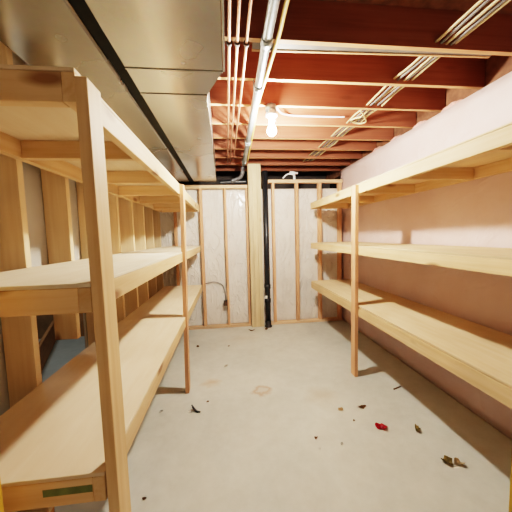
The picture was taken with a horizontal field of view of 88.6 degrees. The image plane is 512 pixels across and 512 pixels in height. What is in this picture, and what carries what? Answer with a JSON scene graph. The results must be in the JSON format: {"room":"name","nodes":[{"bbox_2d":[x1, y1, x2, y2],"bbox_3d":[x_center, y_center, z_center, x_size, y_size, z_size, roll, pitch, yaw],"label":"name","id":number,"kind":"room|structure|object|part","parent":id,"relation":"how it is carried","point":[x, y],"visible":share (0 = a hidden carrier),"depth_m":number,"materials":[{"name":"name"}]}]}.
{"room":"basement storage room","nodes":[
{"label":"basement storage room","id":0,"kind":"room"},
{"bbox_2d":[0,52,87,511],"bbox_3d":[-1.341,0.145,1.306,0.015,2.700,6.060,-2,4,-6],"label":"wall","id":1,"kind":"structure","parent":0,"point":[34,204],"depth_m":1.65,"materials":[{"name":"concrete"}]},
{"bbox_2d":[36,313,84,338],"bbox_3d":[-2.748,-0.044,4.244,2.050,2.700,0.100,-2,4,-6],"label":"wall","id":2,"kind":"structure","parent":0,"point":[43,321],"depth_m":4.21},
{"bbox_2d":[160,189,336,325],"bbox_3d":[-0.091,0.032,4.598,3.300,2.360,0.058,-2,4,-6],"label":"wall","id":3,"kind":"structure","parent":0,"point":[212,199],"depth_m":4.58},
{"bbox_2d":[178,171,329,189],"bbox_3d":[-1.123,-0.344,5.651,5.600,3.000,0.100,-2,4,-6],"label":"wall","id":4,"kind":"structure","parent":0,"point":[220,175],"depth_m":5.68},
{"bbox_2d":[38,320,511,511],"bbox_3d":[-0.685,1.478,2.152,5.600,0.120,7.400,-2,4,-6],"label":"floor","id":5,"kind":"structure","parent":0,"point":[252,447],"depth_m":2.06,"materials":[{"name":"concrete"}]},
{"bbox_2d":[0,479,3,511],"bbox_3d":[-0.777,0.527,0.721,0.089,2.000,0.038,-2,4,-6],"label":"upright","id":6,"kind":"object","parent":5,"relation":"on","point":[1,498],"visible":1,"depth_m":0.75,"materials":[{"name":"orange wood"}]},
{"bbox_2d":[39,321,55,371],"bbox_3d":[-2.861,1.213,3.587,0.040,0.300,1.400,-4,5,-30],"label":"board","id":7,"kind":"object","parent":5,"relation":"on","point":[47,341],"visible":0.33,"depth_m":3.51,"materials":[{"name":"brown wood"}]},
{"bbox_2d":[0,64,201,511],"bbox_3d":[-1.053,0.357,2.547,0.796,2.073,3.492,-2,4,-6],"label":"shelving unit","id":8,"kind":"object","parent":5,"relation":"on","point":[68,441],"visible":1,"depth_m":1.04,"materials":[{"name":"brown wood"}]},
{"bbox_3d":[-0.839,-0.495,0.769,0.524,0.088,0.038,-2,4,-6],"label":"rail","id":9,"kind":"part","parent":8,"relation":"part of","materials":[{"name":"brown wood"}]},
{"bbox_3d":[-0.822,0.149,0.818,0.524,0.081,0.038,-2,4,-6],"label":"rail","id":10,"kind":"part","parent":8,"relation":"part of","materials":[{"name":"brown wood"}]},
{"bbox_3d":[-0.806,0.788,0.867,0.524,0.088,0.039,-2,4,-6],"label":"rail","id":11,"kind":"part","parent":8,"relation":"part of","materials":[{"name":"brown wood"}]},
{"bbox_3d":[-1.307,-0.611,2.449,0.038,0.088,3.490,-2,4,-6],"label":"rail","id":12,"kind":"part","parent":8,"relation":"part of","materials":[{"name":"brown wood"}]},
{"bbox_3d":[-0.495,0.482,0.902,0.048,2.047,0.091,-2,4,-6],"label":"post","id":13,"kind":"part","parent":8,"relation":"part of","materials":[{"name":"brown wood"}]},
{"bbox_3d":[-0.747,-0.630,2.509,0.038,0.088,3.490,-2,4,-6],"label":"rail","id":14,"kind":"part","parent":8,"relation":"part of","materials":[{"name":"brown wood"}]},
{"bbox_3d":[-0.731,0.013,2.558,0.038,0.081,3.490,-2,4,-6],"label":"rail","id":15,"kind":"part","parent":8,"relation":"part of","materials":[{"name":"brown wood"}]},
{"bbox_3d":[-0.714,0.652,2.607,0.038,0.088,3.490,-2,4,-6],"label":"rail","id":16,"kind":"part","parent":8,"relation":"part of","materials":[{"name":"brown wood"}]},
{"bbox_3d":[-1.216,-0.747,4.189,0.524,0.088,0.038,-2,4,-6],"label":"rail","id":17,"kind":"part","parent":8,"relation":"part of","materials":[{"name":"brown wood"}]},
{"bbox_3d":[-0.702,0.348,2.601,0.073,2.065,0.089,-2,4,-6],"label":"post","id":18,"kind":"part","parent":8,"relation":"part of","materials":[{"name":"brown wood"}]},
{"bbox_2d":[189,322,250,329],"bbox_3d":[-0.856,1.221,4.524,1.545,0.040,0.099,-2,4,-6],"label":"plate","id":19,"kind":"object","parent":5,"relation":"on","point":[211,326],"visible":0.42,"depth_m":4.52,"materials":[{"name":"brown wood"}]},
{"bbox_2d":[173,212,179,285],"bbox_3d":[-1.316,0.059,4.393,0.038,2.320,0.089,-2,4,-6],"label":"stud","id":20,"kind":"object","parent":19,"relation":"on","point":[174,213],"visible":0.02,"depth_m":4.35,"materials":[{"name":"brown wood"}]},
{"bbox_2d":[199,188,206,325],"bbox_3d":[-0.894,0.044,4.439,0.045,2.320,0.089,-2,4,-6],"label":"stud","id":21,"kind":"object","parent":19,"relation":"on","point":[200,189],"visible":1,"depth_m":4.40,"materials":[{"name":"brown wood"}]},
{"bbox_2d":[184,185,246,188],"bbox_3d":[-0.917,-1.140,4.349,1.545,0.055,0.089,-2,4,-6],"label":"plate","id":22,"kind":"object","parent":21,"relation":"on","point":[186,186],"visible":0.46,"depth_m":4.33,"materials":[{"name":"brown wood"}]},
{"bbox_2d":[219,166,246,184],"bbox_3d":[-0.383,-1.327,4.348,0.462,0.281,0.162,-2,4,-6],"label":"pipe","id":23,"kind":"object","parent":22,"relation":"on","point":[235,181],"visible":0.98,"depth_m":4.35,"materials":[{"name":"grey plastic"}]},
{"bbox_2d":[224,188,229,324],"bbox_3d":[-0.493,0.031,4.482,0.038,2.320,0.089,-2,4,-6],"label":"stud","id":24,"kind":"object","parent":19,"relation":"on","point":[225,207],"visible":1,"depth_m":4.43,"materials":[{"name":"brown wood"}]},
{"bbox_2d":[245,188,250,323],"bbox_3d":[-0.139,0.019,4.520,0.030,2.320,0.089,-2,4,-6],"label":"stud","id":25,"kind":"object","parent":19,"relation":"on","point":[246,203],"visible":1,"depth_m":4.48,"materials":[{"name":"brown wood"}]},
{"bbox_2d":[247,164,263,326],"bbox_3d":[-0.005,-0.152,4.477,0.214,2.740,0.140,-2,4,-6],"label":"timber post","id":26,"kind":"object","parent":5,"relation":"on","point":[253,170],"visible":1,"depth_m":4.41,"materials":[{"name":"brown wood"}]},
{"bbox_2d":[262,170,271,327],"bbox_3d":[0.180,-0.092,4.421,0.132,2.620,0.132,-2,4,-6],"label":"drain pipe","id":27,"kind":"object","parent":5,"relation":"on","point":[267,286],"visible":1,"depth_m":4.38,"materials":[{"name":"black plastic"}]},
{"bbox_2d":[271,317,342,324],"bbox_3d":[0.906,1.161,4.714,1.330,0.040,0.099,-2,4,-6],"label":"plate","id":28,"kind":"object","parent":5,"relation":"on","point":[326,318],"visible":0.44,"depth_m":4.68,"materials":[{"name":"brown wood"}]},
{"bbox_2d":[271,183,276,321],"bbox_3d":[0.312,-0.039,4.565,0.045,2.405,0.089,-2,4,-6],"label":"stud","id":29,"kind":"object","parent":28,"relation":"on","point":[272,184],"visible":1,"depth_m":4.53,"materials":[{"name":"brown wood"}]},
{"bbox_2d":[294,183,299,320],"bbox_3d":[0.722,-0.053,4.609,0.050,2.405,0.089,-2,4,-6],"label":"stud","id":30,"kind":"object","parent":28,"relation":"on","point":[296,206],"visible":1,"depth_m":4.57,"materials":[{"name":"brown wood"}]},
{"bbox_2d":[268,179,342,183],"bbox_3d":[0.822,-1.284,4.530,1.370,0.055,0.089,-2,4,-6],"label":"plate","id":31,"kind":"object","parent":30,"relation":"on","point":[299,181],"visible":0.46,"depth_m":4.50,"materials":[{"name":"brown wood"}]},
{"bbox_2d":[283,171,297,179],"bbox_3d":[0.584,-1.377,4.492,0.270,0.149,0.044,-2,4,-6],"label":"pipe fitting","id":32,"kind":"object","parent":31,"relation":"on","point":[293,173],"visible":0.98,"depth_m":4.48,"materials":[{"name":"white plastic"}]},
{"bbox_2d":[317,183,321,318],"bbox_3d":[1.127,-0.067,4.653,0.050,2.405,0.089,-2,4,-6],"label":"stud","id":33,"kind":"object","parent":28,"relation":"on","point":[319,211],"visible":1,"depth_m":4.62,"materials":[{"name":"brown wood"}]},
{"bbox_2d":[337,183,341,317],"bbox_3d":[1.490,-0.079,4.692,0.050,2.405,0.089,-2,4,-6],"label":"stud","id":34,"kind":"object","parent":28,"relation":"on","point":[339,185],"visible":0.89,"depth_m":4.66,"materials":[{"name":"brown wood"}]},
{"bbox_2d":[375,422,387,428],"bbox_3d":[1.012,1.364,2.100,0.101,0.028,0.067,-2,4,-6],"label":"scrap","id":35,"kind":"object","parent":5,"relation":"on","point":[379,426],"visible":1,"depth_m":2.11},
{"bbox_2d":[310,122,511,511],"bbox_3d":[1.419,0.289,2.614,0.700,2.073,3.590,-2,4,-6],"label":"shelving unit","id":36,"kind":"object","parent":5,"relation":"on","point":[479,355],"visible":1,"depth_m":2.01,"materials":[{"name":"brown wood"}]},
{"bbox_3d":[1.219,-0.818,4.301,0.585,0.088,0.038,-2,4,-6],"label":"rail","id":37,"kind":"part","parent":36,"relation":"part of","materials":[{"name":"brown wood"}]},
{"bbox_3d":[1.063,0.288,2.826,0.037,2.060,0.089,-2,4,-6],"label":"post","id":38,"kind":"part","parent":36,"relation":"part of","materials":[{"name":"brown wood"}]},
{"bbox_3d":[1.103,-0.678,2.508,0.038,0.088,3.590,-2,4,-6],"label":"rail","id":39,"kind":"part","parent":36,"relation":"part of","materials":[{"name":"brown wood"}]},
{"bbox_3d":[1.119,-0.034,2.557,0.038,0.081,3.590,-2,4,-6],"label":"rail","id":40,"kind":"part","parent":36,"relation":"part of","materials":[{"name":"brown wood"}]},
{"bbox_3d":[1.136,0.611,2.606,0.038,0.100,3.590,-2,4,-6],"label":"rail","id":41,"kind":"part","parent":36,"relation":"part of","materials":[{"name":"brown wood"}]},
{"bbox_3d":[1.723,-0.699,2.574,0.038,0.088,3.590,-2,4,-6],"label":"rail","id":42,"kind":"part","parent":36,"relation":"part of","materials":[{"name":"brown wood"}]},
{"bbox_3d":[1.304,1.099,1.279,0.038,0.668,0.090,-2,4,-6],"label":"post","id":43,"kind":"part","parent":36,"relation":"part of","materials":[{"name":"orange wood"}]},
{"bbox_2d":[441,455,452,464],"bbox_3d":[1.289,1.379,1.770,0.056,0.034,0.071,-5,6,-40],"label":"dry leaf","id":44,"kind":"object","parent":5,"relation":"on","point":[446,459],"visible":1,"depth_m":1.78,"materials":[{"name":"brown plant"}]},
{"bbox_2d":[454,457,464,464],"bbox_3d":[1.359,1.381,1.759,0.068,0.028,0.054,-2,4,-6],"label":"dry leaf","id":45,"kind":"object","parent":5,"relation":"on","point":[456,460],"visible":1,"depth_m":1.76,"materials":[{"name":"brown plant"}]},
{"bbox_3d":[-1.160,1.510,0.851,0.145,0.040,1.320,-2,4,-6],"label":"plate","id":46,"kind":"object","parent":5,"relation":"on","visible":0},
{"bbox_2d":[0,41,52,511],"bbox_3d":[-1.263,0.138,1.379,0.145,2.620,0.040,-2,4,-6],"label":"stud","id":47,"kind":"object","parent":46,"relation":"on","point":[20,333],"visible":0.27,"depth_m":1.36,"materials":[{"name":"brown wood"}]},
{"bbox_3d":[-1.388,-1.248,2.095,0.145,0.040,4.240,-2,4,-6],"label":"plate","id":48,"kind":"object","parent":47,"relation":"on","visible":0},
{"bbox_2d":[40,168,80,339],"bbox_3d":[-1.318,-0.314,1.743,0.145,1.772,0.040,-2,4,-6],"label":"stud","id":49,"kind":"object","parent":48,"relation":"attached to","point":[55,187],"visible":0.56,"depth_m":1.74,"materials":[{"name":"brown wood"}]},
{"bbox_3d":[-1.432,1.328,3.319,0.145,0.040,2.180,-2,4,-6],"label":"plate","id":50,"kind":"object","parent":5,"relation":"on","visible":0},
{"bbox_2d":[76,181,94,345],"bbox_3d":[-1.351,0.079,2.172,0.145,2.620,0.040,-2,4,-6],"label":"stud","id":51,"kind":"object","parent":50,"relation":"on","point":[79,186],"visible":0.02,"depth_m":2.13,"materials":[{"name":"brown wood"}]},
{"bbox_2d":[108,193,125,322],"bbox_3d":[-1.394,0.050,2.569,0.145,2.620,0.040,-2,4,-6],"label":"stud","id":52,"kind":"object","parent":50,"relation":"on","point":[112,199],"visible":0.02,"depth_m":2.54,"materials":[{"name":"brown wood"}]},
{"bbox_2d":[118,197,138,316],"bbox_3d":[-1.438,0.021,2.965,0.145,2.620,0.040,-2,4,-6],"label":"stud","id":53,"kind":"object","parent":50,"relation":"on","point":[126,220],"visible":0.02,"depth_m":2.93,"materials":[{"name":"brown wood"}]},
{"bbox_2d":[133,202,148,306],"bbox_3d":[-1.482,-0.009,3.362,0.145,2.620,0.040,-2,4,-6],"label":"stud","id":54,"kind":"object","parent":50,"relation":"on","point":[138,210],"visible":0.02,"depth_m":3.33,"materials":[{"name":"brown wood"}]},
{"bbox_2d":[144,206,156,298],"bbox_3d":[-1.526,-0.038,3.758,0.145,2.620,0.040,-2,4,-6],"label":"stud","id":55,"kind":"object","parent":50,"relation":"on","point":[148,213],"visible":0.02,"depth_m":3.72,"materials":[{"name":"brown wood"}]},
{"bbox_2d":[153,210,163,291],"bbox_3d":[-1.569,-0.067,4.155,0.145,2.620,0.040,-2,4,-6],"label":"stud","id":56,"kind":"object","parent":50,"relation":"on","point":[156,214],"visible":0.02,"depth_m":4.12,"materials":[{"name":"brown wood"}]},
{"bbox_2d":[224,0,511,44],"bbox_3d":[-0.764,-1.622,1.915,5.600,0.100,7.400,-2,4,-6],"label":"ceiling","id":57,"kind":"structure","parent":0,"point":[456,5],"depth_m":1.67,"materials":[{"name":"brown wood"}]},
{"bbox_2d":[216,165,339,170],"bbox_3d":[-1.111,-1.659,4.746,5.480,0.239,0.038,-2,4,-6],"label":"joist","id":58,"kind":"object","parent":57,"relation":"attached to","point":[218,167],"visible":0.2,"depth_m":4.90,"materials":[{"name":"brown wood"}]},
{"bbox_2d":[215,158,349,165],"bbox_3d":[-1.066,-1.629,4.343,5.480,0.239,0.038,-2,4,-6],"label":"joist","id":59,"kind":"object","parent":57,"relation":"attached to","point":[219,161],"visible":0.11,"depth_m":4.50,"materials":[{"name":"brown wood"}]},
{"bbox_2d":[215,149,361,158],"bbox_3d":[-1.022,-1.599,3.941,5.480,0.239,0.038,-2,4,-6],"label":"joist","id":60,"kind":"object","parent":57,"relation":"attached to","point":[219,153],"visible":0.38,"depth_m":4.10,"materials":[{"name":"brown wood"}]},
{"bbox_2d":[214,138,375,150],"bbox_3d":[-0.978,-1.570,3.538,5.480,0.239,0.038,-2,4,-6],"label":"joist","id":61,"kind":"object","parent":57,"relation":"attached to","point":[257,144],"visible":0.08,"depth_m":3.69,"materials":[{"name":"brown wood"}]},
{"bbox_2d":[212,124,393,140],"bbox_3d":[-0.933,-1.540,3.136,5.480,0.239,0.038,-2,4,-6],"label":"joist","id":62,"kind":"object","parent":57,"relation":"attached to","point":[219,131],"visible":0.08,"depth_m":3.29,"materials":[{"name":"brown wood"}]},
{"bbox_2d":[303,0,483,161],"bbox_3d":[1.133,-1.422,2.038,0.036,0.029,4.803,-2,4,-8],"label":"cable","id":63,"kind":"object","parent":62,"relation":"attached to","point":[473,7],"visible":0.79,"depth_m":1.88,"materials":[{"name":"white plastic"}]},
{"bbox_2d":[305,0,489,160],"bbox_3d":[1.169,-1.422,2.042,0.037,0.029,4.802,-2,4,-8],"label":"cable","id":64,"kind":"object","parent":62,"relation":"attached to","point":[485,2],"visible":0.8,"depth_m":1.87,"materials":[{"name":"white plastic"}]},
{"bbox_2d":[350,110,366,123],"bbox_3d":[1.085,-1.435,2.747,0.177,0.059,0.272,-2,4,-6],"label":"cable","id":65,"kind":"object","parent":64,"relation":"attached to","point":[360,110],"visible":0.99,"depth_m":2.72,"materials":[{"name":"white plastic"}]},
{"bbox_2d":[307,0,498,160],"bbox_3d":[1.207,-1.424,2.045,0.043,0.030,4.803,-2,4,-8],"label":"cable","id":66,"kind":"object","parent":62,"relation":"attached to","point":[494,2],"visible":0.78,"depth_m":1.86,"materials":[{"name":"white plastic"}]},
{"bbox_2d":[310,0,505,160],"bbox_3d":[1.246,-1.425,2.050,0.038,0.029,4.803,-2,4,-8],"label":"cable","id":67,"kind":"object","parent":62,"relation":"attached to","point":[496,6],"visible":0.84,"depth_m":1.85,"materials":[{"name":"white plastic"}]},
{"bbox_2d":[312,0,510,160],"bbox_3d":[1.283,-1.427,2.054,0.036,0.029,4.803,-2,4,-8],"label":"cable","id":68,"kind":"object","parent":62,"relation":"attached to","point":[506,1],"visible":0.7,"depth_m":1.95,"materials":[{"name":"white plastic"}]},
{"bbox_2d":[211,106,415,127],"bbox_3d":[-0.889,-1.510,2.733,5.480,0.239,0.038,-2,4,-6],"label":"joist","id":69,"kind":"object","parent":57,"relation":"attached to","point":[379,118],"visible":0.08,"depth_m":2.89,"materials":[{"name":"brown wood"}]},
{"bbox_2d":[209,80,445,111],"bbox_3d":[-0.845,-1.481,2.331,5.480,0.239,0.038,-2,4,-6],"label":"joist","id":70,"kind":"object","parent":57,"relation":"attached to","point":[283,94],"visible":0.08,"depth_m":2.48,"materials":[{"name":"brown wood"}]},
{"bbox_2d":[0,0,188,181],"bbox_3d":[-1.005,-1.154,1.721,0.419,0.311,5.000,-2,4,-6],"label":"duct","id":71,"kind":"object","parent":70,"relation":"attached to","point":[39,32],"visible":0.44,"depth_m":1.24,"materials":[{"name":"metal"}]},
{"bbox_2d":[69,0,193,181],"bbox_3d":[-0.766,-1.169,1.766,0.060,0.296,5.040,-2,4,-6],"label":"steel beam","id":72,"kind":"structure","parent":70,"relation":"attached to","point":[81,7],"depth_m":1.36,"materials":[{"name":"black metal"}]},
{"bbox_2d":[85,0,224,181],"bbox_3d":[-0.474,-1.171,1.778,0.518,0.313,5.000,-2,4,-6],"label":"duct","id":73,"kind":"object","parent":70,"relation":"attached to","point":[172,51],"visible":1,"depth_m":1.31,"materials":[{"name":"silver metal"}]},
{"bbox_2d":[265,103,277,135],"bbox_3d":[0.142,-1.250,2.423,0.112,0.284,0.138,-2,4,-6],"label":"ceiling lamp","id":74,"kind":"object","parent":70,"relation":"attached to","point":[271,114],"visible":1,"depth_m":2.39,"materials":[{"name":"white plastic"}]},
{"bbox_3d":[0.146,-1.169,2.416,0.084,0.125,0.084,-2,4,-6],"label":"bulb","id":75,"kind":"part","parent":74,"relation":"part of","materials":[{"name":"white glass"}]},
{"bbox_2d":[276,107,344,117],"bbox_3d":[0.522,-1.496,2.784,0.912,0.067,0.244,-4,5,-27],"label":"cable","id":76,"kind":"object","parent":70,"relation":"attached to","point":[279,111],"visible":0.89,"depth_m":2.86,"materials":[{"name":"white plastic"}]},
{"bbox_2d":[217,44,485,88],"bbox_3d":[-0.800,-1.451,1.928,5.480,0.239,0.038,-2,4,-6],"label":"joist","id":77,"kind":"object","parent":57,"relation":"attached to","point":[350,69],"visible":0.33,"depth_m":2.09,"materials":[{"name":"brown wood"}]},
{"bbox_2d":[242,0,279,165],"bbox_3d":[0.035,-1.300,1.825,0.076,0.090,4.800,-2,4,-5],"label":"conduit","id":78,"kind":"object","parent":77,"relation":"attached to","point":[273,5],"visible":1,"depth_m":1.71,"materials":[{"name":"silver metal"}]},
{"bbox_2d":[246,0,289,162],"bbox_3d":[0.085,-1.335,1.878,0.065,0.025,4.701,-2,4,-6],"label":"cable","id":79,"kind":"object","parent":77,"relation":"attached to","point":[286,2],"visible":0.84,"depth_m":1.69,"materials":[{"name":"beige plastic"}]},
{"bbox_2d":[221,0,511,57],"bbox_3d":[-0.760,-1.423,1.565,5.480,0.241,0.116,-2,4,-6],"label":"joist","id":80,"kind":"object","parent":57,"relation":"attached to","point":[307,22],"depth_m":1.68,"materials":[{"name":"brown wood"}]},
{"bbox_2d":[226,0,231,162],"bbox_3d":[-0.186,-1.315,1.799,0.034,0.033,4.800,-2,4,-6],"label":"copper pipe","id":81,"kind":"object","parent":80,"relation":"attached to","point":[228,41],"visible":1,"depth_m":1.81,"materials":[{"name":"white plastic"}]},
{"bbox_2d":[230,0,240,162],"bbox_3d":[-0.139,-1.316,1.804,0.038,0.033,4.800,-2,4,-6],"label":"copper pipe","id":82,"kind":"object","parent":80,"relation":"attached to","point":[237,41],"visible":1,"depth_m":1.73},
{"bbox_2d":[233,0,252,162],"bbox_3d":[-0.083,-1.318,1.810,0.037,0.033,4.800,-2,4,-6],"label":"copper pipe","id":83,"kind":"object","parent":80,"relation":"attached to","point":[246,41],"visible":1,"depth_m":1.74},
{"bbox_3d":[0.801,-1.365,1.760,1.660,0.016,0.077,-2,4,-6],"label":"filler strip","id":84,"kind":"part","parent":80,"relation":"part of","materials":[{"name":"beige wood"}]},
{"bbox_2d":[326,55,511,178],"bbox_3d":[1.979,-1.505,2.225,0.090,0.320,7.400,-2,4,-6],"label":"wall","id":85,"kind":"structure","parent":0,"point":[496,67],"depth_m":2.47,"materials":[{"name":"brown wood"}]},
{"bbox_2d":[340,71,511,439],"bbox_3d":[1.963,0.038,1.732,0.191,2.680,6.200,-2,4,-6],"label":"wall","id":86,"kind":"structure","parent":0,"point":[478,212],"depth_m":2.47,"materials":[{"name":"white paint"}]},
{"bbox_2d":[412,120,426,128],"bbox_3d":[1.807,-1.429,2.866,0.136,0.072,0.254,-2,4,-6],"label":"insulation wad","id":87,"kind":"object","parent":86,"relation":"on","point":[420,122],"visible":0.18,"depth_m":2.83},
{"bbox_2d":[441,99,462,111],"bbox_3d":[1.855,-1.400,2.461,0.133,0.073,0.278,-2,4,-6],"label":"insulation wad","id":88,"kind":"object","parent":86,"relation":"on","point":[454,102],"visible":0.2,"depth_m":2.43,"materials":[{"name":"white"}]}
]}

